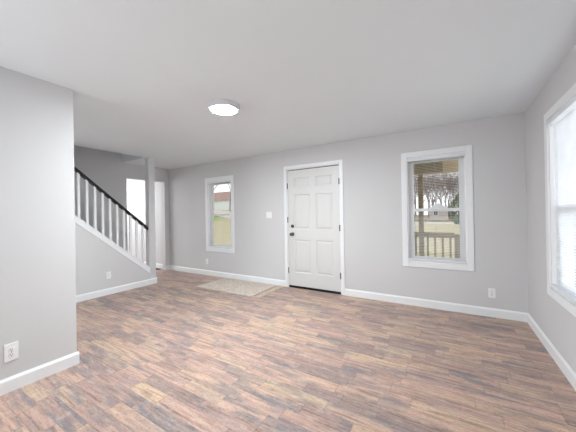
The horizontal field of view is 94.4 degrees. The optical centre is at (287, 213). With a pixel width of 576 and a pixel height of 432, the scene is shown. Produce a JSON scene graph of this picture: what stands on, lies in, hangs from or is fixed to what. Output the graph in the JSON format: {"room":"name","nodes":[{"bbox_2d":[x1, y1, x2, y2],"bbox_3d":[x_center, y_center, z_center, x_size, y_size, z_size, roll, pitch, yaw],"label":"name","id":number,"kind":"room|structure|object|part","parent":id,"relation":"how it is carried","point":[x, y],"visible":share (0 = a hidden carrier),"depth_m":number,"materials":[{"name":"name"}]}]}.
{"room":"living room","nodes":[
{"label":"living room","id":0,"kind":"room"},
{"bbox_2d":[0,66,76,379],"bbox_3d":[-2.969,0.129,0.714,0.120,2.440,3.951,-1,0,31],"label":"wall","id":1,"kind":"structure","parent":0,"point":[38,261],"depth_m":2.15,"materials":[{"name":"paint"}]},
{"bbox_2d":[4,341,17,362],"bbox_3d":[-2.090,1.047,2.015,0.009,0.130,0.076,-1,0,31],"label":"wall outlet","id":2,"kind":"object","parent":1,"relation":"attached to","point":[10,350],"visible":1,"depth_m":2.01,"materials":[{"name":"white plastic"}]},
{"bbox_2d":[0,351,79,395],"bbox_3d":[-2.888,1.294,0.682,0.014,0.108,3.965,-1,0,31],"label":"baseboard","id":3,"kind":"structure","parent":1,"relation":"attached to","point":[9,384],"depth_m":2.13,"materials":[{"name":"white paint"}]},
{"bbox_2d":[75,157,155,294],"bbox_3d":[-4.198,0.157,2.664,0.115,2.440,6.016,-1,0,31],"label":"wall","id":4,"kind":"structure","parent":0,"point":[94,257],"depth_m":4.52,"materials":[{"name":"paint"}]},
{"bbox_2d":[106,271,110,278],"bbox_3d":[-3.012,1.038,4.479,0.009,0.116,0.072,-1,0,31],"label":"wall outlet","id":5,"kind":"object","parent":4,"relation":"attached to","point":[108,274],"visible":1,"depth_m":4.47,"materials":[{"name":"white plastic"}]},
{"bbox_2d":[74,166,147,262],"bbox_3d":[-3.547,-0.753,3.770,0.060,3.453,3.195,-1,0,31],"label":"stair railing","id":6,"kind":"object","parent":4,"relation":"on","point":[79,173],"visible":0.52,"depth_m":4.56,"materials":[{"name":"black paint"}]},
{"bbox_3d":[-3.552,-1.074,3.772,0.060,2.810,3.195,-1,0,31],"label":"handrail","id":7,"kind":"part","parent":6,"relation":"part of","materials":[{"name":"black paint"}]},
{"bbox_2d":[75,215,150,273],"bbox_3d":[-3.338,0.048,4.086,0.141,2.219,2.448,-1,0,31],"label":"trim","id":8,"kind":"structure","parent":4,"relation":"attached to","point":[80,222],"depth_m":4.51,"materials":[{"name":"white paint"}]},
{"bbox_2d":[76,277,156,302],"bbox_3d":[-4.120,1.321,2.633,0.014,0.108,6.030,-1,0,31],"label":"baseboard","id":9,"kind":"structure","parent":4,"relation":"attached to","point":[82,297],"depth_m":4.54,"materials":[{"name":"white paint"}]},
{"bbox_2d":[74,145,169,269],"bbox_3d":[-4.780,-1.111,3.567,0.120,5.000,6.976,-1,0,31],"label":"wall","id":10,"kind":"structure","parent":0,"point":[106,169],"depth_m":5.42,"materials":[{"name":"paint"}]},
{"bbox_2d":[0,0,575,169],"bbox_3d":[-3.427,-1.216,2.772,10.507,0.280,7.216,-1,0,31],"label":"ceiling","id":11,"kind":"structure","parent":0,"point":[142,76],"depth_m":2.02,"materials":[{"name":"paint"}]},
{"bbox_2d":[207,99,239,115],"bbox_3d":[-0.665,-1.093,2.772,0.332,0.060,0.332,-1,0,31],"label":"ceiling lamp","id":12,"kind":"object","parent":11,"relation":"attached to","point":[226,107],"visible":1,"depth_m":2.69,"materials":[{"name":"metal"}]},
{"bbox_2d":[211,105,236,114],"bbox_3d":[-0.665,-1.073,2.772,0.256,0.020,0.256,-1,0,31],"label":"diffuser","id":13,"kind":"object","parent":12,"relation":"attached to","point":[216,109],"depth_m":2.74,"materials":[{"name":"white"}]},
{"bbox_2d":[0,268,575,431],"bbox_3d":[-3.419,1.394,2.704,10.507,0.060,7.076,-1,0,31],"label":"floor","id":14,"kind":"structure","parent":0,"point":[171,354],"depth_m":2.21,"materials":[{"name":"brown wood"}]},
{"bbox_2d":[196,278,275,296],"bbox_3d":[-0.936,1.325,4.872,1.285,0.006,0.756,-1,0,31],"label":"mat","id":15,"kind":"object","parent":14,"relation":"on","point":[229,285],"visible":1,"depth_m":4.82,"materials":[{"name":"beige fabric"}]},
{"bbox_2d":[254,286,283,297],"bbox_3d":[-0.305,1.314,4.497,0.115,0.006,0.746,-1,0,31],"label":"floor strip","id":16,"kind":"object","parent":14,"relation":"on","point":[277,287],"visible":1,"depth_m":4.47,"materials":[{"name":"brown wood"}]},
{"bbox_2d":[127,112,527,312],"bbox_3d":[-1.574,0.122,5.796,10.507,2.440,0.140,-1,0,31],"label":"wall","id":17,"kind":"structure","parent":0,"point":[373,249],"depth_m":3.97,"materials":[{"name":"paint"}]},
{"bbox_2d":[144,262,162,267],"bbox_3d":[-4.540,1.345,7.507,3.623,0.108,0.014,-1,0,31],"label":"baseboard","id":18,"kind":"structure","parent":17,"relation":"attached to","point":[158,265],"depth_m":6.73,"materials":[{"name":"white paint"}]},
{"bbox_2d":[205,175,234,252],"bbox_3d":[-1.414,0.022,5.689,0.830,1.591,0.156,-1,0,31],"label":"window","id":19,"kind":"structure","parent":17,"relation":"in","point":[209,217],"depth_m":5.80,"materials":[{"name":"white paint"}]},
{"bbox_2d":[207,180,231,248],"bbox_3d":[-1.440,0.022,5.647,0.676,1.422,0.068,-1,0,31],"label":"window blind","id":20,"kind":"object","parent":19,"relation":"attached to","point":[229,235],"visible":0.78,"depth_m":5.65,"materials":[{"name":"white plastic"}]},
{"bbox_3d":[-1.427,0.717,5.645,0.672,0.032,0.058,-1,0,31],"label":"rail","id":21,"kind":"part","parent":20,"relation":"part of","materials":[{"name":"white plastic"}]},
{"bbox_3d":[-1.404,-0.308,5.716,0.614,0.715,0.028,-1,0,31],"label":"sash","id":22,"kind":"part","parent":19,"relation":"part of","materials":[{"name":"white plastic"}]},
{"bbox_3d":[-1.408,0.361,5.688,0.614,0.707,0.028,-1,0,31],"label":"sash","id":23,"kind":"part","parent":19,"relation":"part of","materials":[{"name":"white plastic"}]},
{"bbox_2d":[170,265,285,286],"bbox_3d":[-1.465,1.286,5.648,3.324,0.108,0.014,-1,0,31],"label":"baseboard","id":24,"kind":"structure","parent":17,"relation":"attached to","point":[278,282],"depth_m":5.46,"materials":[{"name":"white paint"}]},
{"bbox_2d":[266,212,271,217],"bbox_3d":[-0.355,0.029,4.971,0.124,0.120,0.010,-1,0,31],"label":"light switch","id":25,"kind":"object","parent":17,"relation":"attached to","point":[268,214],"visible":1,"depth_m":4.97,"materials":[{"name":"white plastic"}]},
{"bbox_2d":[283,159,344,294],"bbox_3d":[0.437,0.228,4.545,1.106,2.152,0.204,-1,0,31],"label":"door","id":26,"kind":"structure","parent":17,"relation":"in","point":[313,194],"depth_m":4.50,"materials":[{"name":"white paint"}]},
{"bbox_3d":[0.234,-0.542,4.636,0.307,0.170,0.011,-1,0,31],"label":"panel","id":27,"kind":"part","parent":26,"relation":"part of","materials":[{"name":"white paint"}]},
{"bbox_3d":[0.242,-0.027,4.634,0.307,0.610,0.011,-1,0,31],"label":"panel","id":28,"kind":"part","parent":26,"relation":"part of","materials":[{"name":"white paint"}]},
{"bbox_3d":[0.256,0.748,4.632,0.307,0.580,0.011,-1,0,31],"label":"panel","id":29,"kind":"part","parent":26,"relation":"part of","materials":[{"name":"white paint"}]},
{"bbox_3d":[0.591,-0.549,4.420,0.307,0.170,0.011,-1,0,31],"label":"panel","id":30,"kind":"part","parent":26,"relation":"part of","materials":[{"name":"white paint"}]},
{"bbox_3d":[0.599,-0.034,4.419,0.307,0.610,0.011,-1,0,31],"label":"panel","id":31,"kind":"part","parent":26,"relation":"part of","materials":[{"name":"white paint"}]},
{"bbox_3d":[0.613,0.741,4.416,0.307,0.580,0.011,-1,0,31],"label":"panel","id":32,"kind":"part","parent":26,"relation":"part of","materials":[{"name":"white paint"}]},
{"bbox_2d":[413,161,442,173],"bbox_3d":[1.924,-0.887,5.620,2.310,0.220,0.100,-1,0,31],"label":"header","id":33,"kind":"object","parent":17,"relation":"attached to","point":[432,163],"visible":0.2,"depth_m":5.10,"materials":[{"name":"brown wood"}]},
{"bbox_2d":[345,288,527,321],"bbox_3d":[1.843,1.224,3.650,2.194,0.108,0.014,-1,0,31],"label":"baseboard","id":34,"kind":"structure","parent":17,"relation":"attached to","point":[455,307],"depth_m":3.52,"materials":[{"name":"white paint"}]},
{"bbox_2d":[401,145,474,271],"bbox_3d":[2.007,-0.060,3.622,0.834,1.592,0.156,-1,0,31],"label":"window","id":35,"kind":"structure","parent":17,"relation":"in","point":[466,223],"depth_m":3.51,"materials":[{"name":"white paint"}]},
{"bbox_3d":[2.017,-0.389,3.649,0.618,0.718,0.028,-1,0,31],"label":"sash","id":36,"kind":"part","parent":35,"relation":"part of","materials":[{"name":"white plastic"}]},
{"bbox_2d":[407,152,466,263],"bbox_3d":[1.982,-0.060,3.579,0.680,1.423,0.068,-1,0,31],"label":"window blind","id":37,"kind":"object","parent":35,"relation":"attached to","point":[455,155],"visible":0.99,"depth_m":3.58,"materials":[{"name":"white plastic"}]},
{"bbox_3d":[1.994,0.635,3.578,0.676,0.032,0.058,-1,0,31],"label":"rail","id":38,"kind":"part","parent":37,"relation":"part of","materials":[{"name":"white plastic"}]},
{"bbox_3d":[2.013,0.280,3.621,0.618,0.705,0.028,-1,0,31],"label":"sash","id":39,"kind":"part","parent":35,"relation":"part of","materials":[{"name":"white plastic"}]},
{"bbox_2d":[488,288,495,297],"bbox_3d":[2.492,0.974,3.259,0.072,0.116,0.009,-1,0,31],"label":"wall outlet","id":40,"kind":"object","parent":17,"relation":"attached to","point":[491,291],"visible":1,"depth_m":3.26,"materials":[{"name":"white plastic"}]},
{"bbox_3d":[1.847,-1.163,5.026,10.000,0.050,2.074,-1,0,31],"label":"porch roof","id":41,"kind":"structure","parent":17,"relation":"attached to","visible":0},
{"bbox_2d":[414,160,457,174],"bbox_3d":[3.728,-0.981,4.652,6.400,0.380,0.090,-1,0,31],"label":"beam","id":42,"kind":"structure","parent":41,"relation":"attached to","point":[452,161],"depth_m":5.02,"materials":[{"name":"beige wood"}]},
{"bbox_2d":[524,44,575,372],"bbox_3d":[0.996,0.060,0.028,0.140,2.440,7.076,-1,0,31],"label":"wall","id":43,"kind":"structure","parent":0,"point":[557,323],"depth_m":2.58,"materials":[{"name":"paint"}]},
{"bbox_2d":[527,313,575,390],"bbox_3d":[0.972,1.227,0.100,0.014,0.108,6.962,-1,0,31],"label":"baseboard","id":44,"kind":"structure","parent":43,"relation":"attached to","point":[557,357],"depth_m":2.29,"materials":[{"name":"white paint"}]},
{"bbox_2d":[544,83,575,316],"bbox_3d":[2.103,-0.081,1.880,0.156,1.626,1.181,-1,0,31],"label":"window","id":45,"kind":"structure","parent":43,"relation":"in","point":[551,246],"depth_m":2.34,"materials":[{"name":"white paint"}]},
{"bbox_2d":[546,95,575,304],"bbox_3d":[2.061,-0.080,1.906,0.068,1.457,1.027,-1,0,31],"label":"window blind","id":46,"kind":"object","parent":45,"relation":"attached to","point":[563,121],"visible":1,"depth_m":2.11,"materials":[{"name":"white plastic"}]},
{"bbox_3d":[2.272,-0.079,2.224,0.028,1.406,0.001,-1,0,31],"label":"lift cord","id":47,"kind":"part","parent":46,"relation":"part of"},
{"bbox_3d":[2.074,0.632,1.903,0.058,0.032,1.023,-1,0,31],"label":"rail","id":48,"kind":"part","parent":46,"relation":"part of","materials":[{"name":"white plastic"}]},
{"bbox_3d":[2.110,-0.081,1.876,0.140,1.480,1.035,-1,0,31],"label":"frame","id":49,"kind":"part","parent":45,"relation":"part of","materials":[{"name":"white plastic"}]},
{"bbox_3d":[2.110,0.287,1.879,0.028,0.684,0.965,-1,0,31],"label":"sash","id":50,"kind":"part","parent":45,"relation":"part of","materials":[{"name":"white plastic"}]},
{"label":"outside","id":51,"kind":"structure","parent":0,"visible":0},
{"bbox_2d":[214,210,230,218],"bbox_3d":[-10.152,0.554,44.097,30.155,3.001,7.823,-1,0,38],"label":"driveway","id":52,"kind":"structure","parent":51,"point":[215,211],"depth_m":44.16,"materials":[{"name":"concrete"}]},
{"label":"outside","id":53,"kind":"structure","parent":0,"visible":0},
{"bbox_2d":[214,210,575,283],"bbox_3d":[38.558,0.001,92.812,270.000,3.100,190.000,-1,0,31],"label":"ground","id":54,"kind":"structure","parent":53,"point":[222,226],"depth_m":25.64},
{"bbox_2d":[214,192,229,209],"bbox_3d":[-13.650,-2.607,65.479,15.600,5.700,10.600,-1,0,31],"label":"house","id":55,"kind":"structure","parent":54,"relation":"on","point":[222,203],"depth_m":60.99,"materials":[{"name":"white"}]},
{"bbox_2d":[414,176,434,197],"bbox_3d":[27.654,-4.329,58.991,12.501,12.114,6.286,-1,0,-6],"label":"bare tree","id":56,"kind":"object","parent":54,"relation":"on","point":[415,176],"visible":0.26,"depth_m":59.96,"materials":[{"name":"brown plant"}]},
{"bbox_2d":[414,174,448,200],"bbox_3d":[30.404,-4.129,59.863,7.761,11.620,12.260,-1,0,-11],"label":"bare tree","id":57,"kind":"object","parent":54,"relation":"on","point":[438,174],"visible":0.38,"depth_m":57.00,"materials":[{"name":"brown plant"}]},
{"bbox_2d":[414,174,451,205],"bbox_3d":[28.929,-4.419,53.170,5.434,12.212,6.683,-1,0,-44],"label":"bare tree","id":58,"kind":"object","parent":54,"relation":"on","point":[432,196],"visible":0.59,"depth_m":53.72,"materials":[{"name":"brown plant"}]},
{"bbox_2d":[414,215,455,220],"bbox_3d":[49.593,1.236,83.961,26.000,0.200,75.000,-1,0,31],"label":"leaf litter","id":59,"kind":"object","parent":54,"relation":"on","point":[417,219],"visible":0.07,"depth_m":61.53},
{"bbox_2d":[424,174,446,204],"bbox_3d":[35.776,-4.277,65.480,9.534,11.776,7.638,-1,0,-43],"label":"bare tree","id":60,"kind":"object","parent":54,"relation":"on","point":[440,174],"visible":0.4,"depth_m":64.83,"materials":[{"name":"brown plant"}]},
{"bbox_2d":[414,172,456,201],"bbox_3d":[39.768,-5.929,72.436,11.660,14.984,8.140,-1,0,31],"label":"bare tree","id":61,"kind":"object","parent":54,"relation":"on","point":[456,172],"visible":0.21,"depth_m":72.84,"materials":[{"name":"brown plant"}]},
{"bbox_2d":[430,203,447,220],"bbox_3d":[30.565,-0.242,53.970,3.600,3.600,4.500,-1,0,31],"label":"shed","id":62,"kind":"object","parent":54,"relation":"on","point":[433,214],"visible":0.6,"depth_m":52.19,"materials":[{"name":"grey"}]},
{"bbox_2d":[423,175,458,218],"bbox_3d":[35.357,-5.320,65.714,14.893,13.877,8.233,-1,0,31],"label":"bare tree","id":63,"kind":"object","parent":54,"relation":"on","point":[424,175],"visible":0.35,"depth_m":65.92,"materials":[{"name":"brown plant"}]},
{"bbox_2d":[431,176,458,217],"bbox_3d":[45.268,-4.866,74.035,10.033,12.699,11.496,-1,0,31],"label":"bare tree","id":64,"kind":"object","parent":54,"relation":"on","point":[437,176],"visible":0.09,"depth_m":75.47,"materials":[{"name":"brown plant"}]},
{"bbox_2d":[435,180,457,211],"bbox_3d":[38.902,-3.457,65.762,7.411,10.036,7.442,-1,0,31],"label":"bare tree","id":65,"kind":"object","parent":54,"relation":"on","point":[449,180],"visible":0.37,"depth_m":64.13,"materials":[{"name":"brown plant"}]},
{"bbox_2d":[436,173,458,218],"bbox_3d":[33.004,-3.454,54.833,6.346,10.158,5.817,-1,0,31],"label":"bare tree","id":66,"kind":"object","parent":54,"relation":"on","point":[452,182],"visible":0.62,"depth_m":55.54,"materials":[{"name":"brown plant"}]},
{"bbox_2d":[439,174,458,202],"bbox_3d":[34.771,-3.588,53.815,8.343,10.360,8.347,-1,0,31],"label":"bare tree","id":67,"kind":"object","parent":54,"relation":"on","point":[447,184],"visible":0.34,"depth_m":53.49,"materials":[{"name":"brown plant"}]},
{"bbox_2d":[448,192,458,223],"bbox_3d":[20.625,-0.446,31.925,2.665,4.200,2.659,-1,0,31],"label":"evergreen shrub","id":68,"kind":"object","parent":54,"relation":"on","point":[456,198],"visible":0.3,"depth_m":31.86,"materials":[{"name":"green plant"}]},
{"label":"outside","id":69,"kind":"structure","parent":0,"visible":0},
{"bbox_3d":[1.739,1.394,4.962,10.200,0.060,1.824,-1,0,31],"label":"floor","id":70,"kind":"structure","parent":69,"visible":0},
{"bbox_2d":[418,174,424,255],"bbox_3d":[2.650,0.289,5.294,0.090,2.120,0.090,-1,0,31],"label":"porch post","id":71,"kind":"object","parent":70,"relation":"on","point":[420,201],"visible":0.58,"depth_m":5.26,"materials":[{"name":"brown wood"}]},
{"bbox_2d":[414,232,575,286],"bbox_3d":[3.151,0.800,4.995,5.000,0.880,0.090,-1,0,31],"label":"porch railing","id":72,"kind":"object","parent":71,"relation":"attached to","point":[434,235],"visible":0.17,"depth_m":5.13,"materials":[{"name":"brown wood"}]},
{"bbox_3d":[2.908,0.415,5.139,0.508,0.100,0.090,-1,0,31],"label":"rail","id":73,"kind":"part","parent":72,"relation":"part of","materials":[{"name":"brown wood"}]},
{"bbox_2d":[454,234,459,257],"bbox_3d":[3.186,0.865,4.974,0.120,0.950,0.120,-1,0,31],"label":"porch post","id":74,"kind":"object","parent":70,"relation":"on","point":[457,242],"visible":0.24,"depth_m":4.93,"materials":[{"name":"brown wood"}]},
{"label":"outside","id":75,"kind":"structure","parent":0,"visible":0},
{"bbox_2d":[414,222,453,223],"bbox_3d":[32.733,1.451,38.652,64.000,0.040,6.000,-1,0,31],"label":"road","id":76,"kind":"structure","parent":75,"point":[414,222],"depth_m":43.00,"materials":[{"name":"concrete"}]}
]}

